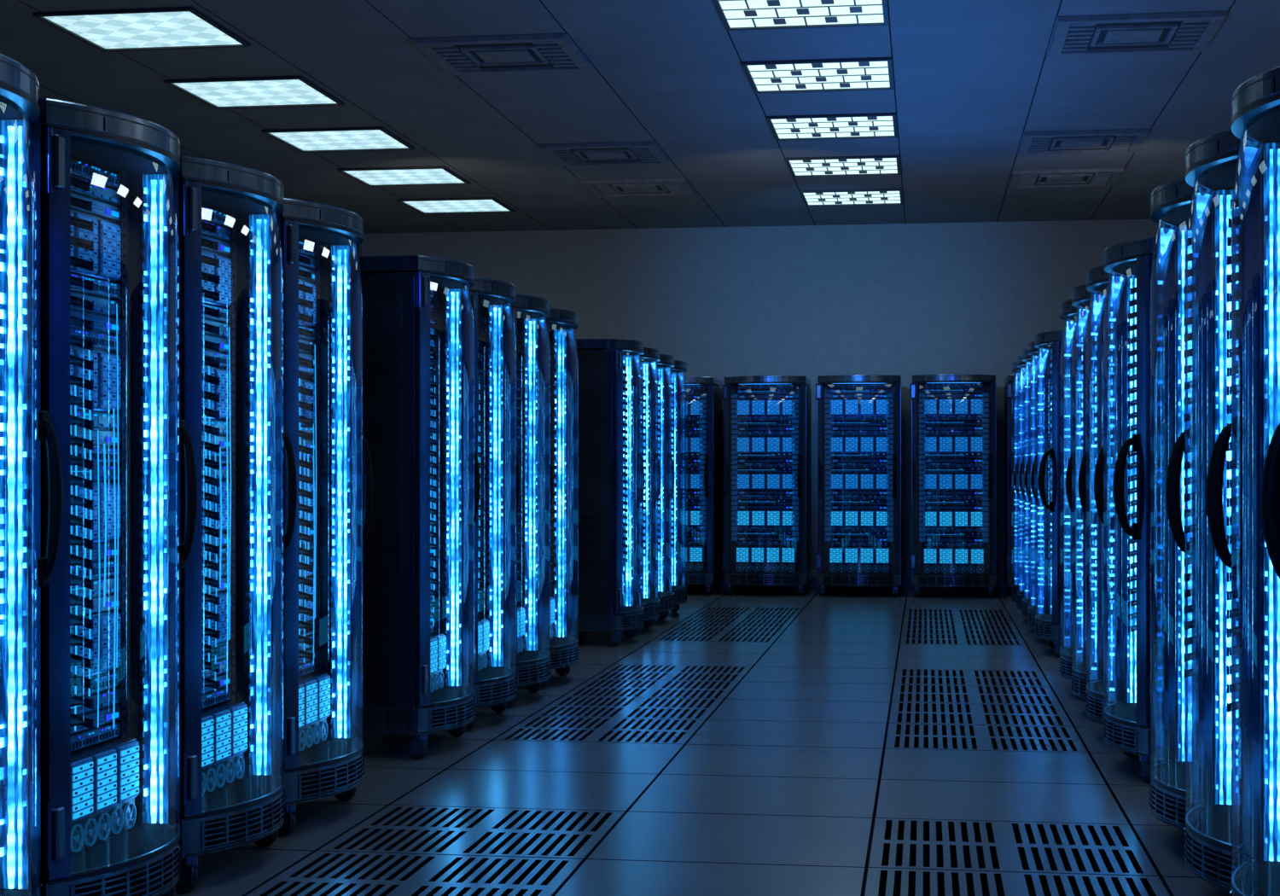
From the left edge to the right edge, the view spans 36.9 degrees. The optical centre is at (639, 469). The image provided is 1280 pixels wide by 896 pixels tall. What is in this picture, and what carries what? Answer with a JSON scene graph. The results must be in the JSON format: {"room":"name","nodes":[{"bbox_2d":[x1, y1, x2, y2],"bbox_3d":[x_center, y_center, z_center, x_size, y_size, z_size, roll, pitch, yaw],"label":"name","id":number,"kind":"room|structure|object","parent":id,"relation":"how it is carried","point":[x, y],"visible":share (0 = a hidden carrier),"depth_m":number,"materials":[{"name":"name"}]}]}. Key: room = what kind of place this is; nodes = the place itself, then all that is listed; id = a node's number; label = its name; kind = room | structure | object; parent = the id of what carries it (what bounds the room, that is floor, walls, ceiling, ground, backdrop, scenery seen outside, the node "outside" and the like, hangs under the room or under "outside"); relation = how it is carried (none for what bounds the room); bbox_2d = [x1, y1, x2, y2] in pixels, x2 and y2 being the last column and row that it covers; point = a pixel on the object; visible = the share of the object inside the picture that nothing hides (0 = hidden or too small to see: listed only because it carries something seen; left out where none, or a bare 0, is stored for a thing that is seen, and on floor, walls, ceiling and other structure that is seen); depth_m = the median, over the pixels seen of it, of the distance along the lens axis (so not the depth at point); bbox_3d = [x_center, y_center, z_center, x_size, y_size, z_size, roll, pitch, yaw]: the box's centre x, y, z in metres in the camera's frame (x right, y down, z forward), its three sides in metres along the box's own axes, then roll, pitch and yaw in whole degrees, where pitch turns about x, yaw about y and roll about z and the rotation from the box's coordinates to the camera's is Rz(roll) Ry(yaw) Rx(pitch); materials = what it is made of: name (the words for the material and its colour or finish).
{"room":"server room","nodes":[
{"label":"server room","id":0,"kind":"room"},
{"bbox_2d":[0,0,1279,233],"bbox_3d":[0.889,-2.585,8.714,11.200,0.100,22.500,0,0,8],"label":"ceiling","id":1,"kind":"structure","parent":0,"point":[971,77],"depth_m":13.19,"materials":[{"name":"tile"}]},
{"bbox_2d":[32,6,250,52],"bbox_3d":[-2.844,-2.525,11.042,0.930,0.020,0.930,0,0,8],"label":"recessed light","id":2,"kind":"object","parent":1,"relation":"in","point":[175,27],"visible":1,"depth_m":11.03,"materials":[{"name":"plastic"}]},
{"bbox_2d":[163,75,344,109],"bbox_3d":[-2.571,-2.525,12.882,0.930,0.020,0.930,0,0,8],"label":"recessed light","id":3,"kind":"object","parent":1,"relation":"in","point":[274,91],"visible":1,"depth_m":12.88,"materials":[{"name":"plastic"}]},
{"bbox_2d":[261,126,414,152],"bbox_3d":[-2.298,-2.525,14.722,0.930,0.020,0.930,0,0,8],"label":"recessed light","id":4,"kind":"object","parent":1,"relation":"in","point":[375,138],"visible":1,"depth_m":14.71,"materials":[{"name":"plastic"}]},
{"bbox_2d":[270,129,407,150],"bbox_3d":[-2.298,-2.530,14.722,0.870,0.007,0.870,0,0,8],"label":"diffuser","id":5,"kind":"object","parent":4,"relation":"attached to","point":[296,139],"depth_m":14.71,"materials":[{"name":"plastic"}]},
{"bbox_2d":[337,165,470,186],"bbox_3d":[-2.025,-2.525,16.562,0.930,0.020,0.930,0,0,8],"label":"recessed light","id":6,"kind":"object","parent":1,"relation":"in","point":[440,175],"visible":1,"depth_m":16.55,"materials":[{"name":"plastic"}]},
{"bbox_2d":[343,168,463,185],"bbox_3d":[-2.025,-2.530,16.562,0.870,0.007,0.870,0,0,8],"label":"diffuser","id":7,"kind":"object","parent":6,"relation":"attached to","point":[367,177],"depth_m":16.60,"materials":[{"name":"plastic"}]},
{"bbox_2d":[396,197,514,214],"bbox_3d":[-1.752,-2.525,18.402,0.930,0.020,0.930,0,0,8],"label":"recessed light","id":8,"kind":"object","parent":1,"relation":"in","point":[473,205],"visible":1,"depth_m":18.37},
{"bbox_2d":[403,199,508,212],"bbox_3d":[-1.752,-2.530,18.402,0.870,0.007,0.870,0,0,8],"label":"diffuser","id":9,"kind":"object","parent":8,"relation":"attached to","point":[421,206],"depth_m":18.43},
{"bbox_2d":[411,33,593,75],"bbox_3d":[-0.819,-2.519,11.682,0.930,0.028,0.930,0,0,8],"label":"ceiling vent","id":10,"kind":"object","parent":1,"relation":"in","point":[556,52],"visible":1,"depth_m":11.60,"materials":[{"name":"metal"}]},
{"bbox_2d":[537,141,671,166],"bbox_3d":[-0.272,-2.519,15.361,0.930,0.028,0.930,0,0,8],"label":"ceiling vent","id":11,"kind":"object","parent":1,"relation":"in","point":[633,153],"visible":1,"depth_m":15.28,"materials":[{"name":"metal"}]},
{"bbox_2d":[579,177,698,197],"bbox_3d":[0.001,-2.519,17.201,0.930,0.028,0.930,0,0,8],"label":"ceiling vent","id":12,"kind":"object","parent":1,"relation":"in","point":[675,186],"visible":1,"depth_m":17.12,"materials":[{"name":"metal"}]},
{"bbox_2d":[712,0,889,30],"bbox_3d":[0.885,-2.525,10.489,0.930,0.020,0.930,0,0,8],"label":"recessed light","id":13,"kind":"object","parent":1,"relation":"in","point":[734,14],"visible":1,"depth_m":10.64,"materials":[{"name":"plastic"}]},
{"bbox_2d":[741,57,894,93],"bbox_3d":[1.158,-2.525,12.329,0.930,0.020,0.930,0,0,8],"label":"recessed light","id":14,"kind":"object","parent":1,"relation":"in","point":[874,73],"visible":1,"depth_m":12.29,"materials":[{"name":"plastic"}]},
{"bbox_2d":[765,112,898,140],"bbox_3d":[1.431,-2.525,14.168,0.930,0.020,0.930,0,0,8],"label":"recessed light","id":15,"kind":"object","parent":1,"relation":"in","point":[881,125],"visible":1,"depth_m":14.15,"materials":[{"name":"plastic"}]},
{"bbox_2d":[784,155,901,177],"bbox_3d":[1.704,-2.525,16.008,0.930,0.020,0.930,0,0,8],"label":"recessed light","id":16,"kind":"object","parent":1,"relation":"in","point":[869,165],"visible":1,"depth_m":15.99,"materials":[{"name":"plastic"}]},
{"bbox_2d":[799,188,903,206],"bbox_3d":[1.977,-2.525,17.848,0.930,0.020,0.930,0,0,8],"label":"recessed light","id":17,"kind":"object","parent":1,"relation":"in","point":[874,196],"visible":1,"depth_m":17.82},
{"bbox_2d":[1007,168,1124,189],"bbox_3d":[3.680,-2.519,16.655,0.930,0.028,0.930,0,0,8],"label":"ceiling vent","id":18,"kind":"object","parent":1,"relation":"in","point":[1092,177],"visible":1,"depth_m":16.57,"materials":[{"name":"metal"}]},
{"bbox_2d":[1017,128,1150,155],"bbox_3d":[3.407,-2.519,14.815,0.930,0.028,0.930,0,0,8],"label":"ceiling vent","id":19,"kind":"object","parent":1,"relation":"in","point":[1105,141],"visible":1,"depth_m":14.73,"materials":[{"name":"metal"}]},
{"bbox_2d":[1046,11,1228,56],"bbox_3d":[2.861,-2.519,11.136,0.930,0.028,0.930,0,0,8],"label":"ceiling vent","id":20,"kind":"object","parent":1,"relation":"in","point":[1185,32],"visible":1,"depth_m":11.06,"materials":[{"name":"metal"}]},
{"bbox_2d":[174,587,1229,895],"bbox_3d":[0.889,1.310,8.714,11.200,0.140,22.500,0,0,8],"label":"floor","id":21,"kind":"structure","parent":0,"point":[781,790],"depth_m":7.83,"materials":[{"name":"tile"}]},
{"bbox_2d":[0,53,62,895],"bbox_3d":[-1.902,0.165,4.299,1.034,2.149,0.822,0,0,8],"label":"tall cabinet","id":22,"kind":"object","parent":21,"relation":"on","point":[23,425],"visible":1,"depth_m":4.60,"materials":[{"name":"blue metal"}]},
{"bbox_2d":[0,98,197,895],"bbox_3d":[-1.776,0.165,5.150,1.034,2.149,0.822,0,0,8],"label":"tall cabinet","id":23,"kind":"object","parent":21,"relation":"on","point":[109,826],"visible":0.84,"depth_m":5.25,"materials":[{"name":"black metal"}]},
{"bbox_2d":[70,347,116,412],"bbox_3d":[-1.605,-0.244,5.131,0.178,0.164,0.600,0,0,8],"label":"server unit","id":24,"kind":"object","parent":23,"relation":"attached to","point":[104,374],"depth_m":5.28,"materials":[{"name":"blue metal"}]},
{"bbox_2d":[70,209,117,282],"bbox_3d":[-1.605,-0.610,5.131,0.178,0.164,0.600,0,0,8],"label":"server unit","id":25,"kind":"object","parent":23,"relation":"attached to","point":[104,235],"depth_m":5.27,"materials":[{"name":"blue metal"}]},
{"bbox_2d":[80,610,117,676],"bbox_3d":[-1.605,0.480,5.131,0.178,0.164,0.600,0,0,8],"label":"server unit","id":26,"kind":"object","parent":23,"relation":"attached to","point":[107,617],"depth_m":5.28,"materials":[{"name":"blue metal"}]},
{"bbox_2d":[70,738,136,855],"bbox_3d":[-1.578,0.883,5.127,0.233,0.250,0.600,0,0,8],"label":"server unit","id":27,"kind":"object","parent":23,"relation":"attached to","point":[103,770],"depth_m":5.17,"materials":[{"name":"blue metal"}]},
{"bbox_2d":[93,482,117,542],"bbox_3d":[-1.605,0.118,5.131,0.178,0.164,0.600,0,0,8],"label":"server unit","id":28,"kind":"object","parent":23,"relation":"attached to","point":[109,485],"depth_m":5.31,"materials":[{"name":"blue metal"}]},
{"bbox_2d":[69,839,180,895],"bbox_3d":[-1.315,1.073,5.088,0.103,0.082,0.690,0,0,8],"label":"vent grille","id":29,"kind":"object","parent":23,"relation":"attached to","point":[154,875],"depth_m":4.96,"materials":[{"name":"metal"}]},
{"bbox_2d":[128,155,296,893],"bbox_3d":[-1.648,0.165,6.010,1.034,2.149,0.822,0,0,8],"label":"tall cabinet","id":30,"kind":"object","parent":21,"relation":"on","point":[231,784],"visible":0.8,"depth_m":6.16,"materials":[{"name":"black metal"}]},
{"bbox_2d":[201,249,228,308],"bbox_3d":[-1.477,-0.610,5.992,0.178,0.164,0.600,0,0,8],"label":"server unit","id":31,"kind":"object","parent":30,"relation":"attached to","point":[223,254],"depth_m":6.15,"materials":[{"name":"blue metal"}]},
{"bbox_2d":[201,366,228,419],"bbox_3d":[-1.477,-0.244,5.992,0.178,0.164,0.600,0,0,8],"label":"server unit","id":32,"kind":"object","parent":30,"relation":"attached to","point":[223,372],"depth_m":6.16,"materials":[{"name":"blue metal"}]},
{"bbox_2d":[208,591,228,645],"bbox_3d":[-1.477,0.480,5.992,0.178,0.164,0.600,0,0,8],"label":"server unit","id":33,"kind":"object","parent":30,"relation":"attached to","point":[221,608],"depth_m":6.18,"materials":[{"name":"blue metal"}]},
{"bbox_2d":[201,701,244,797],"bbox_3d":[-1.450,0.883,5.988,0.233,0.250,0.600,0,0,8],"label":"server unit","id":34,"kind":"object","parent":30,"relation":"attached to","point":[223,723],"depth_m":6.05,"materials":[{"name":"blue metal"}]},
{"bbox_2d":[200,788,284,849],"bbox_3d":[-1.187,1.073,5.949,0.103,0.082,0.690,0,0,8],"label":"vent grille","id":35,"kind":"object","parent":30,"relation":"attached to","point":[227,829],"depth_m":5.78,"materials":[{"name":"metal"}]},
{"bbox_2d":[237,197,372,836],"bbox_3d":[-1.519,0.165,6.881,1.034,2.149,0.822,0,0,8],"label":"tall cabinet","id":36,"kind":"object","parent":21,"relation":"on","point":[322,754],"visible":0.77,"depth_m":7.08,"materials":[{"name":"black metal"}]},
{"bbox_2d":[298,673,327,752],"bbox_3d":[-1.321,0.883,6.858,0.233,0.250,0.600,0,0,8],"label":"server unit","id":37,"kind":"object","parent":36,"relation":"attached to","point":[312,687],"depth_m":6.95,"materials":[{"name":"blue metal"}]},
{"bbox_2d":[297,752,364,799],"bbox_3d":[-1.058,1.073,6.819,0.103,0.082,0.690,0,0,8],"label":"vent grille","id":38,"kind":"object","parent":36,"relation":"attached to","point":[333,777],"depth_m":6.64,"materials":[{"name":"metal"}]},
{"bbox_2d":[243,850,585,895],"bbox_3d":[-0.678,1.255,5.752,0.890,0.031,0.860,0,0,8],"label":"floor vent","id":39,"kind":"object","parent":21,"relation":"in","point":[320,873],"visible":1,"depth_m":5.88,"materials":[{"name":"metal"}]},
{"bbox_2d":[359,255,480,759],"bbox_3d":[-1.264,0.165,8.602,1.034,2.149,0.822,0,0,8],"label":"tall cabinet","id":40,"kind":"object","parent":21,"relation":"on","point":[414,335],"visible":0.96,"depth_m":8.19,"materials":[{"name":"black metal"}]},
{"bbox_2d":[429,697,475,729],"bbox_3d":[-0.802,1.073,8.540,0.103,0.082,0.690,0,0,8],"label":"vent grille","id":41,"kind":"object","parent":40,"relation":"attached to","point":[445,712],"depth_m":8.35,"materials":[{"name":"metal"}]},
{"bbox_2d":[315,804,626,858],"bbox_3d":[-0.551,1.255,6.603,0.890,0.031,0.860,0,0,8],"label":"floor vent","id":42,"kind":"object","parent":21,"relation":"in","point":[398,829],"visible":0.93,"depth_m":6.59,"materials":[{"name":"metal"}]},
{"bbox_2d":[436,276,520,731],"bbox_3d":[-1.133,0.165,9.482,1.034,2.149,0.822,0,0,8],"label":"tall cabinet","id":43,"kind":"object","parent":21,"relation":"on","point":[491,677],"visible":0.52,"depth_m":9.77,"materials":[{"name":"blue metal"}]},
{"bbox_2d":[477,675,516,704],"bbox_3d":[-0.672,1.073,9.421,0.103,0.082,0.690,0,0,8],"label":"vent grille","id":44,"kind":"object","parent":43,"relation":"attached to","point":[491,689],"depth_m":9.22,"materials":[{"name":"metal"}]},
{"bbox_2d":[481,293,553,708],"bbox_3d":[-1.004,0.165,10.353,1.034,2.149,0.822,0,0,8],"label":"tall cabinet","id":45,"kind":"object","parent":21,"relation":"on","point":[527,655],"visible":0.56,"depth_m":10.64,"materials":[{"name":"blue metal"}]},
{"bbox_2d":[517,308,581,689],"bbox_3d":[-0.877,0.165,11.203,1.034,2.149,0.822,0,0,8],"label":"tall cabinet","id":46,"kind":"object","parent":21,"relation":"on","point":[558,641],"visible":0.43,"depth_m":11.49,"materials":[{"name":"blue metal"}]},
{"bbox_2d":[493,715,706,744],"bbox_3d":[-0.173,1.255,9.155,0.890,0.031,0.860,0,0,8],"label":"floor vent","id":47,"kind":"object","parent":21,"relation":"in","point":[533,728],"visible":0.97,"depth_m":9.13,"materials":[{"name":"metal"}]},
{"bbox_2d":[571,338,645,646],"bbox_3d":[-0.490,0.165,13.815,1.034,2.149,0.822,0,0,8],"label":"tall cabinet","id":48,"kind":"object","parent":21,"relation":"on","point":[604,371],"visible":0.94,"depth_m":13.40,"materials":[{"name":"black metal"}]},
{"bbox_2d":[531,696,724,719],"bbox_3d":[-0.046,1.255,10.005,0.890,0.031,0.860,0,0,8],"label":"floor vent","id":49,"kind":"object","parent":21,"relation":"in","point":[596,706],"visible":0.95,"depth_m":10.02,"materials":[{"name":"metal"}]},
{"bbox_2d":[634,347,660,635],"bbox_3d":[-0.362,0.165,14.675,1.034,2.149,0.822,0,0,8],"label":"tall cabinet","id":50,"kind":"object","parent":21,"relation":"on","point":[651,606],"visible":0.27,"depth_m":14.97,"materials":[{"name":"blue metal"}]},
{"bbox_2d":[562,679,738,698],"bbox_3d":[0.080,1.255,10.856,0.890,0.031,0.860,0,0,8],"label":"floor vent","id":51,"kind":"object","parent":21,"relation":"in","point":[606,688],"visible":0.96,"depth_m":10.84,"materials":[{"name":"metal"}]},
{"bbox_2d":[651,354,674,626],"bbox_3d":[-0.239,0.165,15.506,1.034,2.149,0.822,0,0,8],"label":"tall cabinet","id":52,"kind":"object","parent":21,"relation":"on","point":[660,591],"visible":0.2,"depth_m":15.80,"materials":[{"name":"blue metal"}]},
{"bbox_2d":[589,664,752,681],"bbox_3d":[0.206,1.255,11.707,0.890,0.031,0.860,0,0,8],"label":"floor vent","id":53,"kind":"object","parent":21,"relation":"in","point":[613,672],"visible":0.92,"depth_m":11.70,"materials":[{"name":"metal"}]},
{"bbox_2d":[656,360,687,617],"bbox_3d":[-0.115,0.165,16.337,1.034,2.149,0.822,0,0,8],"label":"tall cabinet","id":54,"kind":"object","parent":21,"relation":"on","point":[680,591],"visible":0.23,"depth_m":16.63,"materials":[{"name":"blue metal"}]},
{"bbox_2d":[680,376,722,595],"bbox_3d":[0.372,0.165,19.308,0.822,2.149,1.034,0,0,8],"label":"tall cabinet","id":55,"kind":"object","parent":21,"relation":"on","point":[701,402],"visible":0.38,"depth_m":19.00,"materials":[{"name":"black metal"}]},
{"bbox_2d":[651,630,782,642],"bbox_3d":[0.585,1.255,14.259,0.890,0.031,0.860,0,0,8],"label":"floor vent","id":56,"kind":"object","parent":21,"relation":"in","point":[765,637],"visible":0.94,"depth_m":14.27,"materials":[{"name":"metal"}]},
{"bbox_2d":[668,622,791,632],"bbox_3d":[0.711,1.255,15.109,0.890,0.031,0.860,0,0,8],"label":"floor vent","id":57,"kind":"object","parent":21,"relation":"in","point":[701,626],"visible":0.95,"depth_m":15.12,"materials":[{"name":"metal"}]},
{"bbox_2d":[721,375,811,596],"bbox_3d":[1.272,0.165,19.174,0.822,2.149,1.034,0,0,8],"label":"tall cabinet","id":58,"kind":"object","parent":21,"relation":"on","point":[767,419],"visible":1,"depth_m":18.89,"materials":[{"name":"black metal"}]},
{"bbox_2d":[737,472,791,489],"bbox_3d":[1.254,0.118,19.003,0.600,0.164,0.178,0,0,8],"label":"storage shelf","id":59,"kind":"object","parent":58,"relation":"attached to","point":[746,480],"depth_m":18.90,"materials":[{"name":"blue metal"}]},
{"bbox_2d":[737,436,792,453],"bbox_3d":[1.254,-0.244,19.003,0.600,0.164,0.178,0,0,8],"label":"storage shelf","id":60,"kind":"object","parent":58,"relation":"attached to","point":[746,444],"depth_m":18.90,"materials":[{"name":"blue metal"}]},
{"bbox_2d":[734,546,796,571],"bbox_3d":[1.250,0.883,18.976,0.600,0.250,0.233,0,0,8],"label":"storage shelf","id":61,"kind":"object","parent":58,"relation":"attached to","point":[747,558],"depth_m":18.85,"materials":[{"name":"blue metal"}]},
{"bbox_2d":[737,509,795,526],"bbox_3d":[1.254,0.480,19.003,0.600,0.164,0.178,0,0,8],"label":"storage shelf","id":62,"kind":"object","parent":58,"relation":"attached to","point":[746,517],"depth_m":18.90,"materials":[{"name":"blue metal"}]},
{"bbox_2d":[815,374,901,597],"bbox_3d":[2.177,0.165,19.040,0.822,2.149,1.034,0,0,8],"label":"tall cabinet","id":63,"kind":"object","parent":21,"relation":"on","point":[859,417],"visible":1,"depth_m":18.75,"materials":[{"name":"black metal"}]},
{"bbox_2d":[831,398,886,415],"bbox_3d":[2.159,-0.610,18.869,0.600,0.164,0.178,0,0,8],"label":"storage shelf","id":64,"kind":"object","parent":63,"relation":"attached to","point":[839,406],"depth_m":18.77,"materials":[{"name":"blue metal"}]},
{"bbox_2d":[831,436,886,453],"bbox_3d":[2.159,-0.244,18.869,0.600,0.164,0.178,0,0,8],"label":"storage shelf","id":65,"kind":"object","parent":63,"relation":"attached to","point":[839,444],"depth_m":18.77,"materials":[{"name":"blue metal"}]},
{"bbox_2d":[831,472,886,489],"bbox_3d":[2.159,0.118,18.869,0.600,0.164,0.178,0,0,8],"label":"storage shelf","id":66,"kind":"object","parent":63,"relation":"attached to","point":[839,480],"depth_m":18.77,"materials":[{"name":"blue metal"}]},
{"bbox_2d":[831,509,886,526],"bbox_3d":[2.159,0.480,18.869,0.600,0.164,0.178,0,0,8],"label":"storage shelf","id":67,"kind":"object","parent":63,"relation":"attached to","point":[839,517],"depth_m":18.78,"materials":[{"name":"blue metal"}]},
{"bbox_2d":[828,546,890,572],"bbox_3d":[2.155,0.883,18.841,0.600,0.250,0.233,0,0,8],"label":"storage shelf","id":68,"kind":"object","parent":63,"relation":"attached to","point":[841,559],"depth_m":18.73,"materials":[{"name":"blue metal"}]},
{"bbox_2d":[910,374,996,598],"bbox_3d":[3.078,0.165,18.906,0.822,2.149,1.034,0,0,8],"label":"tall cabinet","id":69,"kind":"object","parent":21,"relation":"on","point":[954,416],"visible":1,"depth_m":18.62,"materials":[{"name":"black metal"}]},
{"bbox_2d":[923,510,983,527],"bbox_3d":[3.059,0.480,18.735,0.600,0.164,0.178,0,0,8],"label":"storage shelf","id":70,"kind":"object","parent":69,"relation":"attached to","point":[933,518],"depth_m":18.64,"materials":[{"name":"blue metal"}]},
{"bbox_2d":[925,436,982,453],"bbox_3d":[3.059,-0.244,18.735,0.600,0.164,0.178,0,0,8],"label":"storage shelf","id":71,"kind":"object","parent":69,"relation":"attached to","point":[933,444],"depth_m":18.64,"materials":[{"name":"blue metal"}]},
{"bbox_2d":[925,472,982,489],"bbox_3d":[3.059,0.118,18.735,0.600,0.164,0.178,0,0,8],"label":"storage shelf","id":72,"kind":"object","parent":69,"relation":"attached to","point":[933,480],"depth_m":18.64,"materials":[{"name":"blue metal"}]},
{"bbox_2d":[922,546,985,573],"bbox_3d":[3.055,0.883,18.708,0.600,0.250,0.233,0,0,8],"label":"storage shelf","id":73,"kind":"object","parent":69,"relation":"attached to","point":[935,560],"depth_m":18.59,"materials":[{"name":"blue metal"}]},
{"bbox_2d":[925,397,983,415],"bbox_3d":[3.059,-0.610,18.735,0.600,0.164,0.178,0,0,8],"label":"storage shelf","id":74,"kind":"object","parent":69,"relation":"attached to","point":[934,406],"depth_m":18.64,"materials":[{"name":"blue metal"}]},
{"bbox_2d":[901,624,1020,634],"bbox_3d":[2.472,1.255,14.848,0.890,0.031,0.860,0,0,8],"label":"floor vent","id":75,"kind":"object","parent":21,"relation":"in","point":[906,629],"visible":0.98,"depth_m":14.88,"materials":[{"name":"metal"}]},
{"bbox_2d":[899,633,1027,645],"bbox_3d":[2.346,1.255,13.997,0.890,0.031,0.860,0,0,8],"label":"floor vent","id":76,"kind":"object","parent":21,"relation":"in","point":[960,639],"visible":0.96,"depth_m":14.00,"materials":[{"name":"metal"}]},
{"bbox_2d":[893,669,1050,686],"bbox_3d":[1.967,1.255,11.445,0.890,0.031,0.860,0,0,8],"label":"floor vent","id":77,"kind":"object","parent":21,"relation":"in","point":[968,677],"visible":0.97,"depth_m":11.46,"materials":[{"name":"metal"}]},
{"bbox_2d":[890,684,1061,704],"bbox_3d":[1.841,1.255,10.595,0.890,0.031,0.860,0,0,8],"label":"floor vent","id":78,"kind":"object","parent":21,"relation":"in","point":[972,695],"visible":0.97,"depth_m":10.60,"materials":[{"name":"metal"}]},
{"bbox_2d":[887,701,1073,726],"bbox_3d":[1.714,1.255,9.744,0.890,0.031,0.860,0,0,8],"label":"floor vent","id":79,"kind":"object","parent":21,"relation":"in","point":[976,714],"visible":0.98,"depth_m":9.74,"materials":[{"name":"metal"}]},
{"bbox_2d":[884,722,1088,752],"bbox_3d":[1.588,1.255,8.893,0.890,0.031,0.860,0,0,8],"label":"floor vent","id":80,"kind":"object","parent":21,"relation":"in","point":[982,740],"visible":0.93,"depth_m":8.90,"materials":[{"name":"metal"}]},
{"bbox_2d":[1004,374,1020,593],"bbox_3d":[3.983,0.165,18.772,0.822,2.149,1.034,0,0,8],"label":"tall cabinet","id":81,"kind":"object","parent":21,"relation":"on","point":[1012,389],"visible":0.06,"depth_m":18.47,"materials":[{"name":"blue metal"}]},
{"bbox_2d":[866,817,1160,876],"bbox_3d":[1.209,1.255,6.341,0.890,0.031,0.860,0,0,8],"label":"floor vent","id":82,"kind":"object","parent":21,"relation":"in","point":[1004,846],"visible":0.95,"depth_m":6.32,"materials":[{"name":"metal"}]},
{"bbox_2d":[862,866,1171,895],"bbox_3d":[1.083,1.255,5.490,0.890,0.031,0.860,0,0,8],"label":"floor vent","id":83,"kind":"object","parent":21,"relation":"in","point":[1013,883],"visible":1,"depth_m":5.78,"materials":[{"name":"metal"}]},
{"bbox_2d":[1011,361,1025,602],"bbox_3d":[3.686,0.165,16.333,1.034,2.149,0.822,0,0,8],"label":"tall cabinet","id":84,"kind":"object","parent":21,"relation":"on","point":[1021,587],"visible":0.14,"depth_m":16.25,"materials":[{"name":"blue metal"}]},
{"bbox_2d":[1016,355,1031,610],"bbox_3d":[3.560,0.165,15.482,1.034,2.149,0.822,0,0,8],"label":"tall cabinet","id":85,"kind":"object","parent":21,"relation":"on","point":[1027,593],"visible":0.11,"depth_m":15.41,"materials":[{"name":"blue metal"}]},
{"bbox_2d":[1021,349,1038,618],"bbox_3d":[3.434,0.165,14.631,1.034,2.149,0.822,0,0,8],"label":"tall cabinet","id":86,"kind":"object","parent":21,"relation":"on","point":[1033,601],"visible":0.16,"depth_m":14.46,"materials":[{"name":"blue metal"}]},
{"bbox_2d":[1027,341,1047,644],"bbox_3d":[3.307,0.165,13.781,1.034,2.149,0.822,0,0,8],"label":"tall cabinet","id":87,"kind":"object","parent":21,"relation":"on","point":[1033,611],"visible":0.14,"depth_m":13.62,"materials":[{"name":"blue metal"}]},
{"bbox_2d":[1034,330,1072,657],"bbox_3d":[3.181,0.165,12.930,1.034,2.149,0.822,0,0,8],"label":"tall cabinet","id":88,"kind":"object","parent":21,"relation":"on","point":[1055,625],"visible":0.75,"depth_m":12.59,"materials":[{"name":"blue metal"}]},
{"bbox_2d":[1059,299,1085,680],"bbox_3d":[2.812,0.165,10.447,1.034,2.149,0.822,0,0,8],"label":"tall cabinet","id":89,"kind":"object","parent":21,"relation":"on","point":[1069,657],"visible":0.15,"depth_m":10.51,"materials":[{"name":"blue metal"}]},
{"bbox_2d":[1071,284,1114,722],"bbox_3d":[2.686,0.165,9.597,1.034,2.149,0.822,0,0,8],"label":"tall cabinet","id":90,"kind":"object","parent":21,"relation":"on","point":[1084,673],"visible":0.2,"depth_m":9.60,"materials":[{"name":"blue metal"}]},
{"bbox_2d":[1085,265,1136,721],"bbox_3d":[2.560,0.165,8.746,1.034,2.149,0.822,0,0,8],"label":"tall cabinet","id":91,"kind":"object","parent":21,"relation":"on","point":[1100,694],"visible":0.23,"depth_m":8.67,"materials":[{"name":"blue metal"}]},
{"bbox_2d":[1103,237,1167,783],"bbox_3d":[2.431,0.165,7.875,1.034,2.149,0.822,0,0,8],"label":"tall cabinet","id":92,"kind":"object","parent":21,"relation":"on","point":[1135,725],"visible":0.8,"depth_m":7.56,"materials":[{"name":"blue metal"}]},
{"bbox_2d":[1103,715,1137,750],"bbox_3d":[1.969,1.073,7.937,0.103,0.082,0.690,0,0,8],"label":"vent grille","id":93,"kind":"object","parent":92,"relation":"attached to","point":[1119,734],"depth_m":7.72,"materials":[{"name":"metal"}]},
{"bbox_2d":[1149,177,1203,831],"bbox_3d":[2.184,0.165,6.214,1.034,2.149,0.822,0,0,8],"label":"tall cabinet","id":94,"kind":"object","parent":21,"relation":"on","point":[1176,787],"visible":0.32,"depth_m":6.39,"materials":[{"name":"blue metal"}]},
{"bbox_2d":[1149,779,1197,826],"bbox_3d":[1.723,1.073,6.275,0.103,0.082,0.690,0,0,8],"label":"vent grille","id":95,"kind":"object","parent":94,"relation":"attached to","point":[1171,806],"depth_m":6.09,"materials":[{"name":"metal"}]},
{"bbox_2d":[1184,128,1250,891],"bbox_3d":[2.058,0.165,5.363,1.034,2.149,0.822,0,0,8],"label":"tall cabinet","id":96,"kind":"object","parent":21,"relation":"on","point":[1217,841],"visible":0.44,"depth_m":5.58,"materials":[{"name":"blue metal"}]},
{"bbox_2d":[1184,828,1242,887],"bbox_3d":[1.596,1.073,5.424,0.103,0.082,0.690,0,0,8],"label":"vent grille","id":97,"kind":"object","parent":96,"relation":"attached to","point":[1213,863],"depth_m":5.22,"materials":[{"name":"metal"}]},
{"bbox_2d":[1229,65,1279,895],"bbox_3d":[1.934,0.165,4.532,1.034,2.149,0.822,0,0,8],"label":"tall cabinet","id":98,"kind":"object","parent":21,"relation":"on","point":[1255,102],"visible":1,"depth_m":4.93,"materials":[{"name":"blue metal"}]},
{"bbox_2d":[361,219,1185,578],"bbox_3d":[2.548,-0.627,19.891,11.200,4.015,0.100,0,0,8],"label":"wall","id":99,"kind":"structure","parent":0,"point":[905,300],"depth_m":19.94,"materials":[{"name":"paint"}]},
{"bbox_2d":[680,576,1007,590],"bbox_3d":[2.540,1.180,19.832,11.200,0.120,0.020,0,0,8],"label":"baseboard","id":100,"kind":"structure","parent":99,"relation":"attached to","point":[906,584],"depth_m":19.85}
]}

